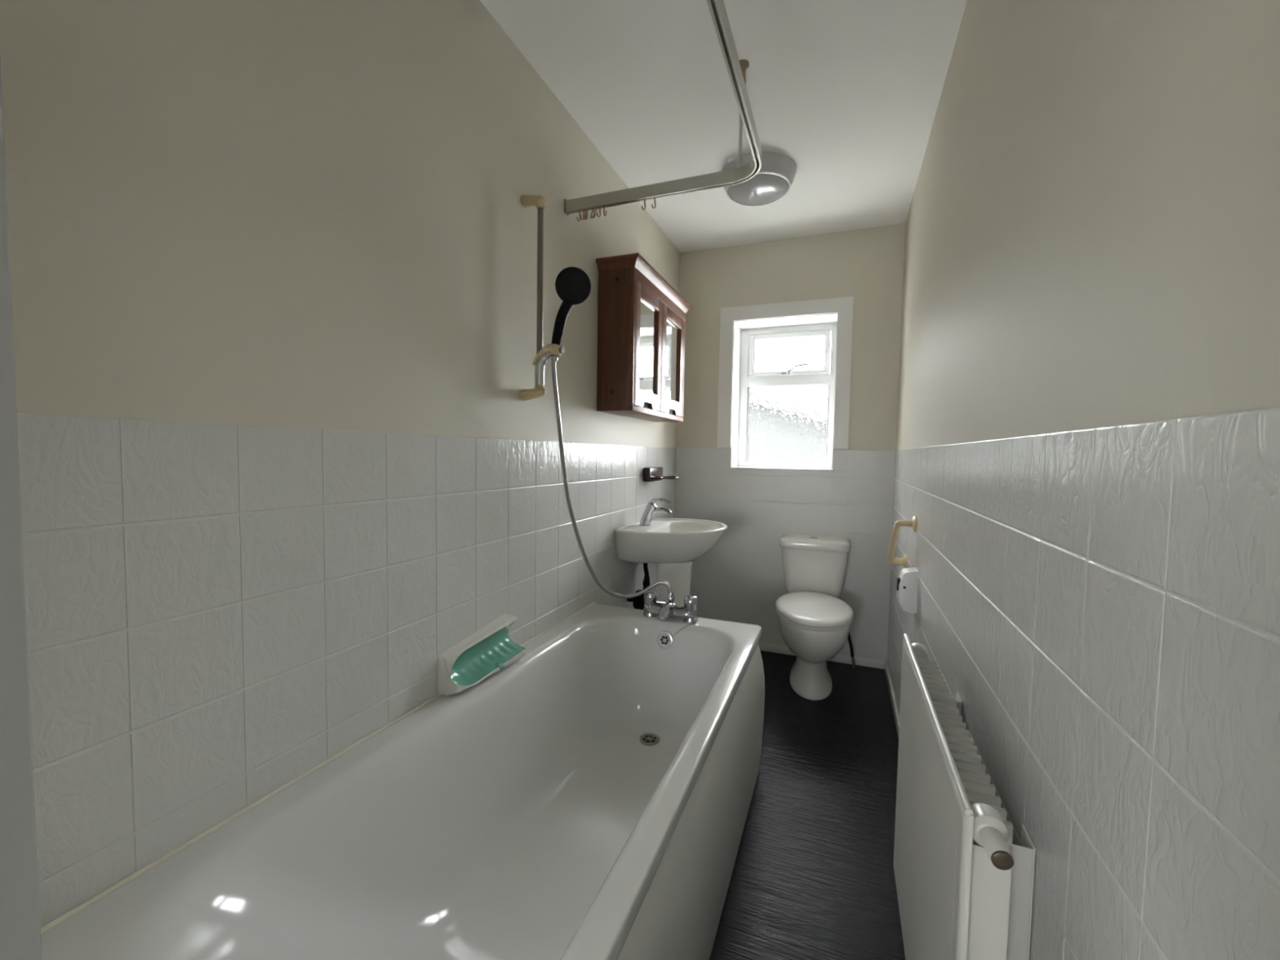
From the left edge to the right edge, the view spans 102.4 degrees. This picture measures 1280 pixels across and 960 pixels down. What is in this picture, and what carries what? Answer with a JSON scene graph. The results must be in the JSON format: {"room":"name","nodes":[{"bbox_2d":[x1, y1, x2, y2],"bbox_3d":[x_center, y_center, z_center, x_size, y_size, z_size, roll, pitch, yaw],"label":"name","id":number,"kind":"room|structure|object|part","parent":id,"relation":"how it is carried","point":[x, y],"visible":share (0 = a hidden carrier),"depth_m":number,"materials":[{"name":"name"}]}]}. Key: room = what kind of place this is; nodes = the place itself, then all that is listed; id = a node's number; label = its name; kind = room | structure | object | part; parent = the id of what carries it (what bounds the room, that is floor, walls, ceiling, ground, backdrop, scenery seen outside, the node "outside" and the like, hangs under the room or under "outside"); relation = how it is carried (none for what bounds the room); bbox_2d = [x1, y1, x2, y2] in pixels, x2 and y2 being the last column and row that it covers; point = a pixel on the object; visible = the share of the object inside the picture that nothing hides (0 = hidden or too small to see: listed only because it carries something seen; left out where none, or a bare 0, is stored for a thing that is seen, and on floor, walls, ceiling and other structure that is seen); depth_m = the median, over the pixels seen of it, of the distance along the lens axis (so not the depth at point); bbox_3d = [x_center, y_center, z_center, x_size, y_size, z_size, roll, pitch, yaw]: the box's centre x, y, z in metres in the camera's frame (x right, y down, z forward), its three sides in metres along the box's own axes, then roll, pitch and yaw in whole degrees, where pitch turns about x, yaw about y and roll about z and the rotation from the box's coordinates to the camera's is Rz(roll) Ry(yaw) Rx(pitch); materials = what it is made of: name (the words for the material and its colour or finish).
{"room":"bathroom","nodes":[
{"label":"bathroom","id":0,"kind":"room"},
{"bbox_2d":[0,0,679,927],"bbox_3d":[-0.318,-0.144,1.999,0.150,2.371,3.300,2,3,21],"label":"wall","id":1,"kind":"structure","parent":0,"point":[273,264],"depth_m":0.93,"materials":[{"name":"beige paint"}]},
{"bbox_2d":[519,194,546,400],"bbox_3d":[-0.331,-0.572,1.615,0.082,0.640,0.042,2,3,21],"label":"slide bar","id":2,"kind":"object","parent":1,"relation":"attached to","point":[540,202],"visible":1,"depth_m":1.60,"materials":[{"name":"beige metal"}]},
{"bbox_2d":[532,343,564,385],"bbox_3d":[-0.285,-0.360,1.603,0.106,0.125,0.039,2,3,21],"label":"holder","id":3,"kind":"object","parent":2,"relation":"attached to","point":[540,360],"visible":0.98,"depth_m":1.60,"materials":[{"name":"beige plastic"}]},
{"bbox_3d":[-0.302,-0.353,1.613,0.062,0.110,0.031,2,3,21],"label":"slider arm","id":4,"kind":"part","parent":3,"relation":"part of","materials":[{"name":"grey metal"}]},
{"bbox_3d":[-0.243,-0.403,1.586,0.019,0.025,0.025,2,3,21],"label":"clamp knob","id":5,"kind":"part","parent":3,"relation":"part of","materials":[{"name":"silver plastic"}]},
{"bbox_2d":[551,266,591,356],"bbox_3d":[-0.211,-0.511,1.574,0.121,0.261,0.066,1,3,-4],"label":"handset","id":6,"kind":"object","parent":3,"relation":"attached to","point":[572,284],"visible":0.98,"depth_m":1.56,"materials":[{"name":"black plastic"}]},
{"bbox_3d":[-0.236,-0.478,1.590,0.075,0.192,0.033,1,3,-7],"label":"handle","id":7,"kind":"part","parent":6,"relation":"part of","materials":[{"name":"black plastic"}]},
{"bbox_2d":[595,253,692,422],"bbox_3d":[0.044,-0.604,2.421,0.187,0.612,0.775,2,3,21],"label":"upper cabinet","id":8,"kind":"object","parent":1,"relation":"attached to","point":[642,317],"visible":1,"depth_m":2.13,"materials":[{"name":"brown wood"}]},
{"bbox_3d":[-0.105,-0.575,2.103,0.142,0.582,0.018,2,3,21],"label":"panel","id":9,"kind":"part","parent":8,"relation":"part of","materials":[{"name":"brown wood"}]},
{"bbox_3d":[0.018,-0.307,2.445,0.142,0.016,0.685,2,3,21],"label":"panel","id":10,"kind":"part","parent":8,"relation":"part of","materials":[{"name":"brown wood"}]},
{"bbox_3d":[0.048,-0.888,2.407,0.187,0.042,0.775,2,3,21],"label":"cornice","id":11,"kind":"part","parent":8,"relation":"part of","materials":[{"name":"brown wood"}]},
{"bbox_3d":[0.022,-0.326,2.245,0.004,0.031,0.132,2,3,21],"label":"finger pull","id":12,"kind":"part","parent":8,"relation":"part of","materials":[{"name":"black metal"}]},
{"bbox_3d":[0.031,-0.563,2.231,0.018,0.500,0.326,2,3,21],"label":"door","id":13,"kind":"part","parent":8,"relation":"part of","materials":[{"name":"brown wood"}]},
{"bbox_2d":[639,299,656,394],"bbox_3d":[0.029,-0.572,2.236,0.004,0.384,0.233,2,3,21],"label":"mirror","id":14,"kind":"object","parent":8,"relation":"attached to","point":[647,308],"depth_m":2.24,"materials":[{"name":"white mirror"}]},
{"bbox_3d":[0.097,-0.587,2.401,0.018,0.582,0.721,2,3,21],"label":"frame","id":15,"kind":"part","parent":8,"relation":"part of","materials":[{"name":"brown wood"}]},
{"bbox_3d":[0.148,-0.341,2.569,0.004,0.031,0.132,2,3,21],"label":"finger pull","id":16,"kind":"part","parent":8,"relation":"part of","materials":[{"name":"black"}]},
{"bbox_2d":[665,320,679,401],"bbox_3d":[0.154,-0.586,2.557,0.004,0.384,0.243,2,3,21],"label":"mirror","id":17,"kind":"object","parent":8,"relation":"attached to","point":[672,326],"depth_m":2.57,"materials":[{"name":"white mirror"}]},
{"bbox_3d":[0.158,-0.578,2.555,0.018,0.500,0.364,2,3,21],"label":"door","id":18,"kind":"part","parent":8,"relation":"part of","materials":[{"name":"brown wood"}]},
{"bbox_2d":[643,466,679,481],"bbox_3d":[0.125,-0.029,2.725,0.156,0.074,0.215,2,3,21],"label":"holder","id":19,"kind":"object","parent":1,"relation":"attached to","point":[650,473],"visible":1,"depth_m":2.68,"materials":[{"name":"silver metal"}]},
{"bbox_2d":[480,0,967,253],"bbox_3d":[0.372,-1.365,1.700,1.570,0.120,3.350,2,3,21],"label":"ceiling","id":20,"kind":"structure","parent":0,"point":[850,91],"depth_m":1.73,"materials":[{"name":"white paint"}]},
{"bbox_2d":[564,0,761,215],"bbox_3d":[-0.199,-1.099,1.043,0.706,0.364,1.488,2,3,21],"label":"rail","id":21,"kind":"object","parent":20,"relation":"hanging from","point":[736,68],"visible":1,"depth_m":1.61,"materials":[{"name":"silver metal"}]},
{"bbox_2d":[564,199,568,215],"bbox_3d":[-0.264,-0.982,1.851,0.006,0.047,0.026,2,3,21],"label":"end cap","id":22,"kind":"object","parent":21,"relation":"attached to","point":[566,202],"depth_m":1.84,"materials":[{"name":"silver metal"}]},
{"bbox_2d":[577,209,581,221],"bbox_3d":[-0.218,-0.944,1.835,0.016,0.038,0.006,2,3,21],"label":"curtain hook","id":23,"kind":"object","parent":21,"relation":"hanging from","point":[580,211],"visible":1,"depth_m":1.83,"materials":[{"name":"beige plastic"}]},
{"bbox_2d":[580,208,584,220],"bbox_3d":[-0.204,-0.943,1.826,0.017,0.038,0.006,-1,3,-30],"label":"curtain hook","id":24,"kind":"object","parent":21,"relation":"hanging from","point":[583,211],"visible":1,"depth_m":1.83,"materials":[{"name":"beige plastic"}]},
{"bbox_2d":[583,208,588,219],"bbox_3d":[-0.192,-0.943,1.823,0.017,0.038,0.006,1,3,-7],"label":"curtain hook","id":25,"kind":"object","parent":21,"relation":"hanging from","point":[587,210],"visible":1,"depth_m":1.82,"materials":[{"name":"beige plastic"}]},
{"bbox_2d":[590,207,595,218],"bbox_3d":[-0.167,-0.942,1.814,0.017,0.039,0.010,2,3,25],"label":"curtain hook","id":26,"kind":"object","parent":21,"relation":"hanging from","point":[593,208],"visible":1,"depth_m":1.81,"materials":[{"name":"beige plastic"}]},
{"bbox_2d":[596,206,601,217],"bbox_3d":[-0.144,-0.941,1.804,0.017,0.038,0.007,1,3,-2],"label":"curtain hook","id":27,"kind":"object","parent":21,"relation":"hanging from","point":[600,207],"visible":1,"depth_m":1.80,"materials":[{"name":"beige plastic"}]},
{"bbox_2d":[602,205,606,216],"bbox_3d":[-0.122,-0.941,1.796,0.019,0.038,0.006,3,4,41],"label":"curtain hook","id":28,"kind":"object","parent":21,"relation":"hanging from","point":[603,206],"visible":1,"depth_m":1.80,"materials":[{"name":"beige plastic"}]},
{"bbox_2d":[641,198,646,210],"bbox_3d":[0.013,-0.935,1.745,0.016,0.038,0.006,2,3,16],"label":"curtain hook","id":29,"kind":"object","parent":21,"relation":"hanging from","point":[644,199],"visible":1,"depth_m":1.74,"materials":[{"name":"beige plastic"}]},
{"bbox_2d":[651,196,656,208],"bbox_3d":[0.046,-0.934,1.732,0.016,0.039,0.006,1,3,10],"label":"curtain hook","id":30,"kind":"object","parent":21,"relation":"hanging from","point":[654,197],"visible":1,"depth_m":1.73,"materials":[{"name":"beige plastic"}]},
{"bbox_3d":[0.318,-1.099,1.619,0.011,0.241,0.011,2,3,21],"label":"ceiling rod","id":31,"kind":"part","parent":21,"relation":"part of","materials":[{"name":"silver metal"}]},
{"bbox_2d":[722,152,795,206],"bbox_3d":[0.510,-1.276,2.227,0.316,0.109,0.316,2,3,21],"label":"ceiling light","id":32,"kind":"object","parent":20,"relation":"attached to","point":[775,176],"visible":0.85,"depth_m":2.15,"materials":[{"name":"grey plastic"}]},
{"bbox_2d":[727,173,788,206],"bbox_3d":[0.510,-1.244,2.229,0.260,0.046,0.260,2,3,21],"label":"diffuser","id":33,"kind":"object","parent":32,"relation":"attached to","point":[762,189],"depth_m":2.18,"materials":[{"name":"grey"}]},
{"bbox_2d":[675,222,905,660],"bbox_3d":[0.857,-0.183,3.123,1.226,2.371,0.350,2,3,21],"label":"wall","id":34,"kind":"structure","parent":0,"point":[740,579],"depth_m":2.91,"materials":[{"name":"beige paint"}]},
{"bbox_2d":[730,466,832,471],"bbox_3d":[0.856,-0.069,3.089,0.571,0.008,0.283,2,3,21],"label":"trim","id":35,"kind":"structure","parent":34,"relation":"attached to","point":[737,467],"depth_m":2.98,"materials":[{"name":"white wood"}]},
{"bbox_2d":[730,312,838,469],"bbox_3d":[0.864,-0.499,3.069,0.571,0.864,0.277,2,3,21],"label":"trim","id":36,"kind":"structure","parent":34,"relation":"attached to","point":[739,326],"depth_m":3.06,"materials":[{"name":"white paint"}]},
{"bbox_2d":[717,296,853,448],"bbox_3d":[0.809,-0.592,2.930,0.726,0.821,0.015,2,3,21],"label":"trim","id":37,"kind":"structure","parent":34,"relation":"attached to","point":[843,306],"depth_m":2.88,"materials":[{"name":"white paint"}]},
{"bbox_2d":[737,322,837,468],"bbox_3d":[0.888,-0.503,3.133,0.563,0.854,0.101,2,3,21],"label":"window","id":38,"kind":"structure","parent":34,"relation":"in","point":[787,387],"depth_m":3.13,"materials":[{"name":"glass"}]},
{"bbox_3d":[0.898,-0.338,3.152,0.475,0.464,0.004,2,3,21],"label":"pane","id":39,"kind":"part","parent":38,"relation":"part of","materials":[{"name":"clear glass"}]},
{"bbox_3d":[0.903,-0.765,3.123,0.473,0.249,0.046,2,3,21],"label":"sash","id":40,"kind":"part","parent":38,"relation":"part of","materials":[{"name":"white plastic"}]},
{"bbox_3d":[0.905,-0.760,3.128,0.417,0.204,0.004,2,3,21],"label":"pane","id":41,"kind":"part","parent":38,"relation":"part of","materials":[{"name":"clear glass"}]},
{"bbox_3d":[0.926,-0.665,3.076,0.155,0.060,0.037,2,3,21],"label":"casement handle","id":42,"kind":"part","parent":38,"relation":"part of","materials":[{"name":"grey metal"}]},
{"bbox_2d":[757,641,884,669],"bbox_3d":[0.767,0.982,3.016,1.208,0.052,0.015,2,3,21],"label":"baseboard","id":43,"kind":"structure","parent":34,"relation":"attached to","point":[877,663],"depth_m":2.87,"materials":[{"name":"white wood"}]},
{"bbox_2d":[709,650,905,959],"bbox_3d":[0.126,1.168,0.890,1.870,0.120,5.250,2,3,21],"label":"floor","id":44,"kind":"structure","parent":0,"point":[812,877],"depth_m":1.58,"materials":[{"name":"black wood"}]},
{"bbox_2d":[40,601,764,959],"bbox_3d":[-0.175,0.823,1.253,0.722,0.522,1.724,2,3,21],"label":"bathtub","id":45,"kind":"object","parent":44,"relation":"on","point":[588,797],"visible":0.99,"depth_m":1.12,"materials":[{"name":"white plastic"}]},
{"bbox_2d":[437,613,526,696],"bbox_3d":[-0.432,0.485,1.446,0.081,0.132,0.288,2,3,21],"label":"soap dish","id":46,"kind":"object","parent":45,"relation":"on","point":[477,657],"visible":1,"depth_m":1.43,"materials":[{"name":"teal ceramic"}]},
{"bbox_2d":[450,620,525,685],"bbox_3d":[-0.429,0.485,1.447,0.066,0.101,0.284,2,3,21],"label":"tray","id":47,"kind":"object","parent":46,"relation":"on","point":[478,656],"depth_m":1.45,"materials":[{"name":"teal plastic"}]},
{"bbox_3d":[0.093,0.598,1.920,0.064,0.064,0.021,2,3,21],"label":"overflow plate","id":48,"kind":"part","parent":45,"relation":"part of","materials":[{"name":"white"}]},
{"bbox_2d":[643,590,697,622],"bbox_3d":[0.107,0.486,1.961,0.221,0.096,0.118,2,3,21],"label":"mixer tap","id":49,"kind":"object","parent":45,"relation":"on","point":[653,607],"visible":0.99,"depth_m":1.95,"materials":[{"name":"silver metal"}]},
{"bbox_2d":[551,355,673,598],"bbox_3d":[-0.120,0.034,1.845,0.554,0.861,0.165,-2,4,-42],"label":"shower hose","id":50,"kind":"object","parent":49,"relation":"attached to","point":[554,358],"visible":1,"depth_m":1.77,"materials":[{"name":"silver metal"}]},
{"bbox_3d":[0.082,0.476,2.002,0.037,0.018,0.018,1,3,9],"label":"diverter lever","id":51,"kind":"part","parent":49,"relation":"part of","materials":[{"name":"silver metal"}]},
{"bbox_3d":[0.102,0.500,1.957,0.042,0.065,0.107,3,3,30],"label":"spout","id":52,"kind":"part","parent":49,"relation":"part of","materials":[{"name":"silver metal"}]},
{"bbox_3d":[0.120,0.468,1.990,0.030,0.046,0.030,2,3,21],"label":"diverter knob","id":53,"kind":"part","parent":49,"relation":"part of","materials":[{"name":"silver metal"}]},
{"bbox_3d":[0.157,0.566,1.913,0.110,0.066,0.011,0,3,-11],"label":"plug chain","id":54,"kind":"part","parent":45,"relation":"part of","materials":[{"name":"silver metal"}]},
{"bbox_3d":[0.129,0.860,1.115,0.055,0.468,1.684,2,3,21],"label":"panel","id":55,"kind":"part","parent":45,"relation":"part of","materials":[{"name":"white plastic"}]},
{"bbox_2d":[613,518,727,606],"bbox_3d":[0.173,0.618,2.480,0.466,0.816,0.544,2,3,21],"label":"washbasin","id":56,"kind":"object","parent":44,"relation":"on","point":[673,544],"visible":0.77,"depth_m":2.33,"materials":[{"name":"white ceramic"}]},
{"bbox_2d":[626,563,649,609],"bbox_3d":[-0.004,0.495,2.496,0.112,0.257,0.072,2,3,21],"label":"trap","id":57,"kind":"object","parent":56,"relation":"attached to","point":[637,602],"visible":0.7,"depth_m":2.47,"materials":[{"name":"black plastic"}]},
{"bbox_2d":[632,589,644,609],"bbox_3d":[0.001,0.580,2.498,0.071,0.085,0.072,2,3,21],"label":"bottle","id":58,"kind":"object","parent":57,"relation":"on","point":[638,601],"depth_m":2.47,"materials":[{"name":"black plastic"}]},
{"bbox_2d":[639,497,671,526],"bbox_3d":[0.075,0.159,2.498,0.165,0.144,0.056,2,3,21],"label":"tap","id":59,"kind":"object","parent":56,"relation":"on","point":[651,508],"visible":1,"depth_m":2.48,"materials":[{"name":"silver metal"}]},
{"bbox_3d":[0.097,0.105,2.487,0.107,0.034,0.036,2,3,21],"label":"lever","id":60,"kind":"part","parent":59,"relation":"part of","materials":[{"name":"silver metal"}]},
{"bbox_3d":[0.090,0.164,2.492,0.133,0.066,0.040,2,3,21],"label":"spout","id":61,"kind":"part","parent":59,"relation":"part of","materials":[{"name":"silver metal"}]},
{"bbox_3d":[0.178,0.301,2.464,0.466,0.182,0.544,2,3,21],"label":"bowl","id":62,"kind":"part","parent":56,"relation":"part of","materials":[{"name":"white ceramic"}]},
{"bbox_2d":[775,533,853,700],"bbox_3d":[0.862,0.677,2.582,0.378,0.710,0.721,2,3,21],"label":"toilet","id":63,"kind":"object","parent":44,"relation":"on","point":[814,623],"visible":1,"depth_m":2.50,"materials":[{"name":"white ceramic"}]},
{"bbox_3d":[0.838,0.639,2.485,0.352,0.018,0.516,2,3,21],"label":"seat","id":64,"kind":"part","parent":63,"relation":"part of","materials":[{"name":"white plastic"}]},
{"bbox_3d":[0.838,0.613,2.483,0.356,0.034,0.525,2,3,21],"label":"lid","id":65,"kind":"part","parent":63,"relation":"part of","materials":[{"name":"white plastic"}]},
{"bbox_3d":[0.955,0.343,2.811,0.360,0.056,0.198,2,3,21],"label":"cistern lid","id":66,"kind":"part","parent":63,"relation":"part of","materials":[{"name":"white ceramic"}]},
{"bbox_2d":[847,631,854,668],"bbox_3d":[1.129,0.844,2.805,0.092,0.362,0.016,2,3,21],"label":"supply pipe","id":67,"kind":"object","parent":44,"relation":"on","point":[849,636],"visible":0.62,"depth_m":2.79,"materials":[{"name":"black plastic"}]},
{"bbox_2d":[887,0,1279,959],"bbox_3d":[0.958,-0.098,1.502,0.150,2.371,3.300,2,3,21],"label":"wall","id":68,"kind":"structure","parent":0,"point":[1087,463],"depth_m":0.55,"materials":[{"name":"beige paint"}]},
{"bbox_2d":[884,659,899,738],"bbox_3d":[0.819,1.063,1.475,0.014,0.052,2.851,2,3,21],"label":"baseboard","id":69,"kind":"structure","parent":68,"relation":"attached to","point":[895,708],"depth_m":2.38,"materials":[{"name":"white wood"}]},
{"bbox_2d":[887,515,917,568],"bbox_3d":[1.037,0.252,2.047,0.077,0.250,0.302,2,3,21],"label":"handle","id":70,"kind":"object","parent":68,"relation":"attached to","point":[913,522],"visible":1,"depth_m":2.02,"materials":[{"name":"beige plastic"}]},
{"bbox_2d":[896,566,918,613],"bbox_3d":[0.973,0.400,1.878,0.062,0.156,0.081,2,3,21],"label":"wall dispenser","id":71,"kind":"object","parent":68,"relation":"attached to","point":[908,579],"visible":1,"depth_m":1.84,"materials":[{"name":"white plastic"}]},
{"bbox_2d":[896,577,900,590],"bbox_3d":[0.945,0.382,1.881,0.008,0.050,0.032,2,3,21],"label":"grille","id":72,"kind":"object","parent":71,"relation":"attached to","point":[899,578],"depth_m":1.87,"materials":[{"name":"black"}]},
{"bbox_2d":[893,633,1035,959],"bbox_3d":[0.557,0.749,0.917,0.114,0.727,0.694,2,3,21],"label":"radiator","id":73,"kind":"object","parent":68,"relation":"attached to","point":[964,890],"visible":1,"depth_m":0.75,"materials":[{"name":"white metal"}]},
{"bbox_3d":[0.513,0.682,0.945,0.009,0.587,0.670,2,3,21],"label":"panel","id":74,"kind":"part","parent":73,"relation":"part of","materials":[{"name":"white metal"}]},
{"bbox_2d":[978,826,1013,862],"bbox_3d":[0.420,0.433,0.608,0.025,0.028,0.035,2,3,14],"label":"radiator valve","id":75,"kind":"object","parent":73,"relation":"attached to","point":[993,839],"depth_m":0.60,"materials":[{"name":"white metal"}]},
{"bbox_3d":[-0.262,-0.053,0.261,1.226,2.371,0.100,2,3,21],"label":"wall","id":76,"kind":"structure","parent":0,"visible":0},
{"bbox_2d":[0,61,41,959],"bbox_3d":[-0.161,0.126,0.219,0.838,2.020,0.129,2,3,21],"label":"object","id":77,"kind":"structure","parent":76,"relation":"in","point":[20,911],"depth_m":0.41,"materials":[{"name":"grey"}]}
]}

